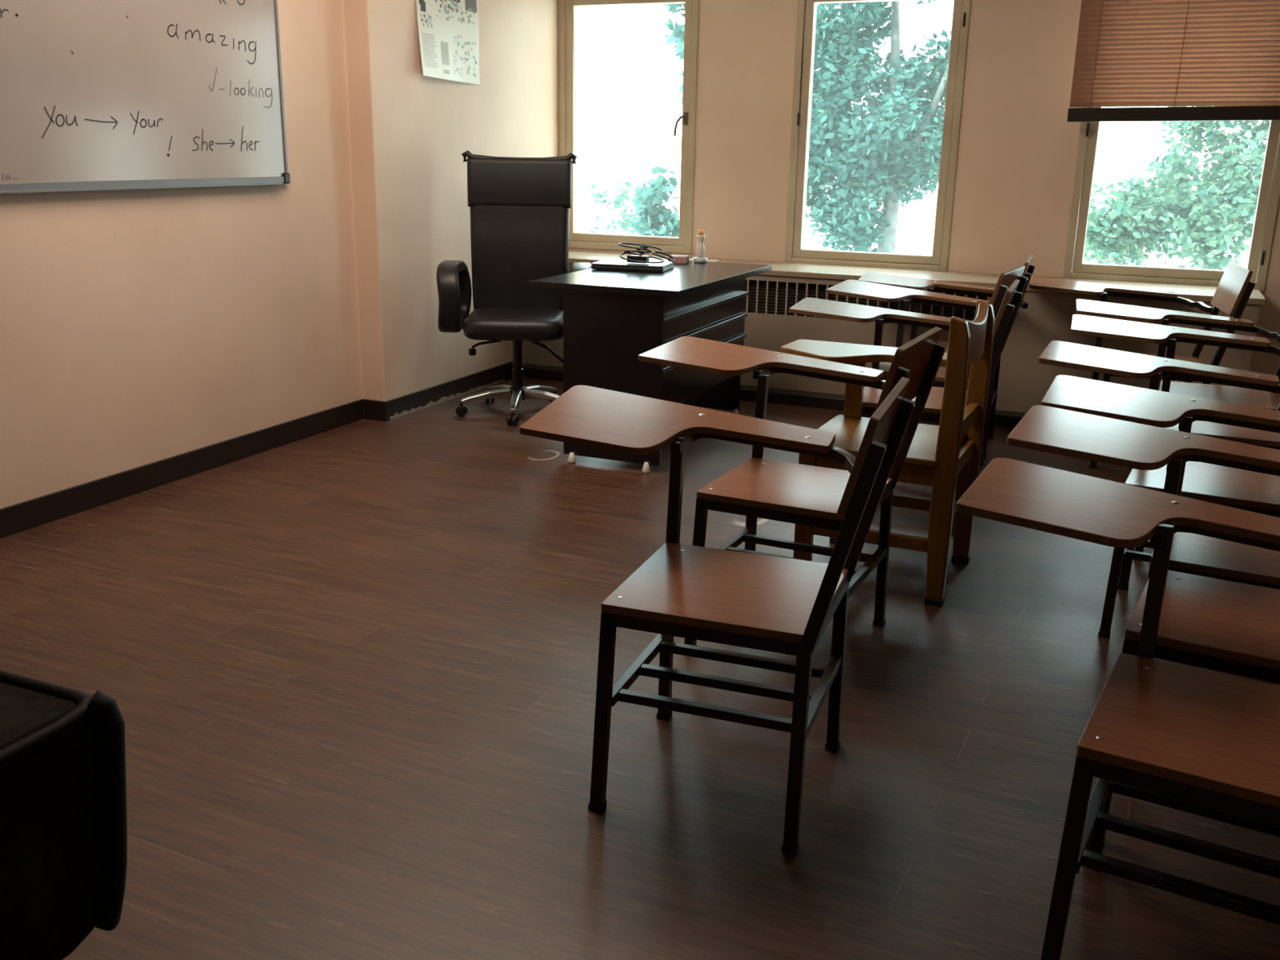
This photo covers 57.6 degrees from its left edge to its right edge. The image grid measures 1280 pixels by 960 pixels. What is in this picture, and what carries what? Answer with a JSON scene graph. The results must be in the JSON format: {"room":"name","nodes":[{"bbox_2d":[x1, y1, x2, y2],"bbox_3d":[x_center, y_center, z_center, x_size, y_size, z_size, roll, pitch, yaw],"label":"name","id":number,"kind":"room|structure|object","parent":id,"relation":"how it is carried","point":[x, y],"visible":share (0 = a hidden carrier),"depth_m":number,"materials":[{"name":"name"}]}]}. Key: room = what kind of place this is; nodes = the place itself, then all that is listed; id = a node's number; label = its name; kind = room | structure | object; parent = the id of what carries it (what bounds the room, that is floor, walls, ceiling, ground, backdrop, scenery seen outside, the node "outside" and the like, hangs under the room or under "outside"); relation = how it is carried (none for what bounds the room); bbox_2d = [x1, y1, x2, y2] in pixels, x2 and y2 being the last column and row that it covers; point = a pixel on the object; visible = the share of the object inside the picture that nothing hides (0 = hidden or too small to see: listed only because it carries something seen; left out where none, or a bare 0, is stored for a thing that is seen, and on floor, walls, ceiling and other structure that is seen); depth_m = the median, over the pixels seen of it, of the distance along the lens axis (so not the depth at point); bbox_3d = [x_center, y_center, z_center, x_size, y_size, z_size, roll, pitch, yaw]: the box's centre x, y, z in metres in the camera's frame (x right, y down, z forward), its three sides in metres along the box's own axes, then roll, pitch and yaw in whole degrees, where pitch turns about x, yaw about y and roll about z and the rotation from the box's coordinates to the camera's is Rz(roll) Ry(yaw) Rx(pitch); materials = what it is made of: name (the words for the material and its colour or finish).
{"room":"classroom","nodes":[
{"label":"classroom","id":0,"kind":"room"},
{"bbox_2d":[0,0,558,508],"bbox_3d":[-2.412,-1.083,3.227,0.335,2.900,9.520,8,17,22],"label":"wall","id":1,"kind":"structure","parent":0,"point":[139,327],"depth_m":5.16,"materials":[{"name":"paint"}]},
{"bbox_2d":[0,0,290,194],"bbox_3d":[-2.011,-1.622,3.887,0.035,1.280,2.396,8,17,22],"label":"whiteboard","id":2,"kind":"object","parent":1,"relation":"attached to","point":[95,95],"visible":1,"depth_m":4.32,"materials":[{"name":"plastic"}]},
{"bbox_2d":[0,182,283,194],"bbox_3d":[-2.031,-1.006,4.042,0.035,0.010,2.325,8,17,22],"label":"tray","id":3,"kind":"object","parent":2,"relation":"on","point":[76,186],"depth_m":4.22,"materials":[{"name":"silver metal"}]},
{"bbox_2d":[0,360,513,537],"bbox_3d":[-2.470,0.359,3.277,0.149,0.100,8.450,8,17,22],"label":"baseboard","id":4,"kind":"structure","parent":1,"relation":"attached to","point":[25,515],"depth_m":4.91,"materials":[{"name":"black wood"}]},
{"bbox_2d":[389,378,505,420],"bbox_3d":[-1.022,-0.455,6.324,0.001,0.031,1.150,8,17,22],"label":"trim","id":5,"kind":"structure","parent":1,"relation":"attached to","point":[451,396],"depth_m":6.24,"materials":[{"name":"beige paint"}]},
{"bbox_2d":[416,0,479,84],"bbox_3d":[-0.954,-2.410,5.836,0.031,0.777,0.565,8,17,22],"label":"poster","id":6,"kind":"object","parent":1,"relation":"attached to","point":[448,30],"visible":1,"depth_m":5.89,"materials":[{"name":"beige paper"}]},
{"bbox_2d":[522,364,1026,428],"bbox_3d":[1.075,-0.422,6.284,3.884,0.062,0.130,8,17,22],"label":"baseboard","id":7,"kind":"structure","parent":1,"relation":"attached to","point":[1006,419],"depth_m":6.33,"materials":[{"name":"black wood"}]},
{"bbox_2d":[0,377,1279,959],"bbox_3d":[0.728,0.798,2.339,7.435,0.120,9.520,8,17,22],"label":"floor","id":8,"kind":"structure","parent":0,"point":[349,670],"depth_m":2.80,"materials":[{"name":"brown wood"}]},
{"bbox_2d":[0,669,127,959],"bbox_3d":[-1.459,0.480,1.467,0.920,0.900,1.196,8,17,22],"label":"armchair","id":9,"kind":"object","parent":8,"relation":"on","point":[64,820],"visible":1,"depth_m":1.77,"materials":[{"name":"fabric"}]},
{"bbox_2d":[0,821,67,959],"bbox_3d":[-1.068,0.725,1.418,0.096,0.289,0.900,8,17,22],"label":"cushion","id":10,"kind":"object","parent":9,"relation":"on","point":[33,855],"depth_m":1.72,"materials":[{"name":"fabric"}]},
{"bbox_2d":[436,150,591,426],"bbox_3d":[-0.620,-0.972,5.840,0.755,1.306,0.619,1,16,-1],"label":"office chair","id":11,"kind":"object","parent":8,"relation":"on","point":[520,207],"visible":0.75,"depth_m":5.93,"materials":[{"name":"black leather"}]},
{"bbox_2d":[527,257,772,473],"bbox_3d":[0.084,-0.587,5.496,0.692,0.780,1.280,8,17,22],"label":"office desk","id":12,"kind":"object","parent":8,"relation":"on","point":[611,317],"visible":0.79,"depth_m":4.97,"materials":[{"name":"laminate"}]},
{"bbox_2d":[591,258,674,271],"bbox_3d":[-0.033,-1.021,5.535,0.350,0.026,0.250,5,16,14],"label":"closed laptop","id":13,"kind":"object","parent":12,"relation":"on","point":[606,264],"visible":0.95,"depth_m":5.44,"materials":[{"name":"black plastic"}]},
{"bbox_2d":[617,242,674,263],"bbox_3d":[0.025,-1.068,5.487,0.278,0.086,0.156,8,17,22],"label":"power cable","id":14,"kind":"object","parent":13,"relation":"on","point":[633,257],"visible":1,"depth_m":5.48,"materials":[{"name":"black plastic"}]},
{"bbox_2d":[667,254,689,263],"bbox_3d":[0.195,-1.111,5.848,0.090,0.035,0.120,4,16,11],"label":"paper packet","id":15,"kind":"object","parent":12,"relation":"on","point":[678,259],"visible":0.71,"depth_m":5.79,"materials":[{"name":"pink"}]},
{"bbox_2d":[693,230,707,262],"bbox_3d":[0.306,-1.180,5.870,0.072,0.160,0.072,8,17,22],"label":"glue bottle","id":16,"kind":"object","parent":12,"relation":"on","point":[700,237],"visible":1,"depth_m":5.86,"materials":[{"name":"grey plastic"}]},
{"bbox_2d":[519,377,915,854],"bbox_3d":[0.125,0.186,2.610,0.887,0.888,0.724,7,17,19],"label":"chair","id":17,"kind":"object","parent":8,"relation":"on","point":[753,601],"visible":1,"depth_m":2.46,"materials":[{"name":"brown wood"}]},
{"bbox_2d":[638,326,946,657],"bbox_3d":[0.381,-0.032,3.383,0.916,0.888,0.769,9,18,25],"label":"chair","id":18,"kind":"object","parent":8,"relation":"on","point":[800,494],"visible":0.73,"depth_m":3.26,"materials":[{"name":"black paint"}]},
{"bbox_2d":[780,300,995,607],"bbox_3d":[0.752,-0.160,3.859,0.716,0.884,0.658,8,18,24],"label":"chair","id":19,"kind":"object","parent":8,"relation":"on","point":[945,457],"visible":0.77,"depth_m":3.63,"materials":[{"name":"brown wood"}]},
{"bbox_2d":[788,279,1022,535],"bbox_3d":[0.984,-0.355,4.546,0.892,0.888,0.748,7,17,20],"label":"chair","id":20,"kind":"object","parent":8,"relation":"on","point":[810,306],"visible":0.41,"depth_m":4.55,"materials":[{"name":"black paint"}]},
{"bbox_2d":[825,265,1027,466],"bbox_3d":[1.205,-0.522,5.143,0.885,0.888,0.764,9,18,27],"label":"chair","id":21,"kind":"object","parent":8,"relation":"on","point":[852,288],"visible":0.41,"depth_m":5.20,"materials":[{"name":"black paint"}]},
{"bbox_2d":[857,254,1035,459],"bbox_3d":[1.424,-0.653,5.614,0.836,0.888,0.795,7,17,19],"label":"chair","id":22,"kind":"object","parent":8,"relation":"on","point":[922,284],"visible":0.44,"depth_m":5.67,"materials":[{"name":"black paint"}]},
{"bbox_2d":[955,457,1279,959],"bbox_3d":[0.944,0.363,2.042,0.866,0.888,0.734,10,18,29],"label":"chair","id":23,"kind":"object","parent":8,"relation":"on","point":[1193,740],"visible":1,"depth_m":1.95,"materials":[{"name":"black paint"}]},
{"bbox_2d":[1027,262,1255,468],"bbox_3d":[2.210,-0.569,5.366,0.888,0.888,0.746,5,17,15],"label":"chair","id":24,"kind":"object","parent":8,"relation":"on","point":[1232,295],"visible":0.5,"depth_m":5.30,"materials":[{"name":"black paint"}]},
{"bbox_2d":[1006,404,1279,684],"bbox_3d":[1.193,0.236,2.498,0.893,0.888,0.745,10,18,29],"label":"chair","id":25,"kind":"object","parent":8,"relation":"on","point":[1217,624],"visible":0.57,"depth_m":2.48,"materials":[{"name":"black paint"}]},
{"bbox_2d":[1037,340,1279,638],"bbox_3d":[1.608,-0.047,3.511,0.887,0.888,0.757,9,18,27],"label":"chair","id":26,"kind":"object","parent":8,"relation":"on","point":[1245,490],"visible":0.6,"depth_m":3.44,"materials":[{"name":"black paint"}]},
{"bbox_2d":[1040,374,1279,589],"bbox_3d":[1.415,0.121,2.913,0.891,0.888,0.739,9,18,27],"label":"chair","id":27,"kind":"object","parent":8,"relation":"on","point":[1192,553],"visible":0.42,"depth_m":2.97,"materials":[{"name":"black paint"}]},
{"bbox_2d":[1070,314,1279,552],"bbox_3d":[1.960,-0.232,4.178,0.890,0.888,0.750,8,17,23],"label":"chair","id":28,"kind":"object","parent":8,"relation":"on","point":[1085,325],"visible":0.43,"depth_m":4.24,"materials":[{"name":"black paint"}]},
{"bbox_2d":[1075,298,1279,410],"bbox_3d":[2.171,-0.372,4.678,0.891,0.888,0.750,8,17,22],"label":"chair","id":29,"kind":"object","parent":8,"relation":"on","point":[1243,396],"visible":0.44,"depth_m":4.71,"materials":[{"name":"black paint"}]},
{"bbox_2d":[564,0,1279,403],"bbox_3d":[2.690,-1.773,5.944,6.800,2.900,0.320,8,17,22],"label":"wall","id":30,"kind":"structure","parent":0,"point":[1018,145],"depth_m":6.26,"materials":[{"name":"paint"}]},
{"bbox_2d":[558,0,699,253],"bbox_3d":[-0.075,-2.129,6.933,0.890,1.499,0.156,8,17,22],"label":"window","id":31,"kind":"structure","parent":30,"relation":"in","point":[682,244],"depth_m":6.93,"materials":[{"name":"paint"}]},
{"bbox_2d":[784,0,971,271],"bbox_3d":[1.292,-1.924,6.396,0.925,1.506,0.120,8,17,22],"label":"window","id":32,"kind":"structure","parent":30,"relation":"in","point":[795,252],"depth_m":6.41,"materials":[{"name":"paint"}]},
{"bbox_2d":[524,250,1266,413],"bbox_3d":[1.193,-0.829,6.428,3.918,0.649,0.479,8,17,22],"label":"radiator cover","id":33,"kind":"object","parent":30,"relation":"attached to","point":[1024,382],"visible":0.39,"depth_m":6.06,"materials":[{"name":"paint"}]},
{"bbox_2d":[689,257,720,262],"bbox_3d":[0.295,-1.264,6.700,0.300,0.006,0.200,6,17,17],"label":"paper sheets","id":34,"kind":"object","parent":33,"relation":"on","point":[691,259],"visible":0.26,"depth_m":6.71,"materials":[{"name":"beige paper"}]},
{"bbox_2d":[746,280,989,324],"bbox_3d":[1.076,-0.945,6.195,1.508,0.180,0.012,8,17,22],"label":"grille","id":35,"kind":"object","parent":33,"relation":"attached to","point":[753,315],"depth_m":6.28,"materials":[{"name":"beige metal"}]},
{"bbox_2d":[1062,106,1279,291],"bbox_3d":[2.704,-1.728,5.814,0.955,1.499,0.120,8,17,22],"label":"window","id":36,"kind":"structure","parent":30,"relation":"in","point":[1268,195],"depth_m":5.94,"materials":[{"name":"paint"}]},
{"bbox_2d":[1066,0,1279,121],"bbox_3d":[2.695,-2.299,5.467,1.171,1.186,0.060,8,17,22],"label":"blind","id":37,"kind":"object","parent":30,"relation":"attached to","point":[1221,57],"visible":1,"depth_m":5.59,"materials":[{"name":"beige"}]},
{"label":"outside","id":38,"kind":"structure","parent":0,"visible":0},
{"bbox_2d":[589,184,1255,270],"bbox_3d":[33.153,-15.243,75.424,180.000,0.100,152.800,8,17,22],"label":"ground","id":39,"kind":"structure","parent":38,"point":[915,229],"depth_m":85.91,"materials":[{"name":"grey"}]},
{"bbox_2d":[589,181,641,234],"bbox_3d":[-0.385,-1.452,15.880,0.880,5.101,0.824,3,16,8],"label":"shrub","id":40,"kind":"object","parent":39,"relation":"on","point":[620,198],"visible":0.32,"depth_m":15.27,"materials":[{"name":"green plant"}]},
{"bbox_2d":[628,165,679,237],"bbox_3d":[0.129,-1.063,14.110,1.098,5.349,0.957,-6,17,-23],"label":"shrub","id":41,"kind":"object","parent":39,"relation":"on","point":[652,215],"visible":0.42,"depth_m":13.29,"materials":[{"name":"teal plant"}]},
{"bbox_2d":[663,3,684,103],"bbox_3d":[0.834,-1.782,11.858,1.147,7.996,1.379,-14,21,-41],"label":"tree","id":42,"kind":"object","parent":39,"relation":"on","point":[677,36],"visible":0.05,"depth_m":11.30,"materials":[{"name":"teal plant"}]},
{"bbox_2d":[804,0,951,253],"bbox_3d":[2.618,-2.431,13.518,2.298,8.391,2.452,-10,19,-33],"label":"tree","id":43,"kind":"object","parent":39,"relation":"on","point":[894,149],"visible":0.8,"depth_m":12.67,"materials":[{"name":"teal plant"}]},
{"bbox_2d":[1083,106,1270,270],"bbox_3d":[5.745,-1.488,12.295,2.549,7.366,2.026,9,18,27],"label":"tree","id":44,"kind":"object","parent":39,"relation":"on","point":[1183,216],"visible":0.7,"depth_m":11.59,"materials":[{"name":"green plant"}]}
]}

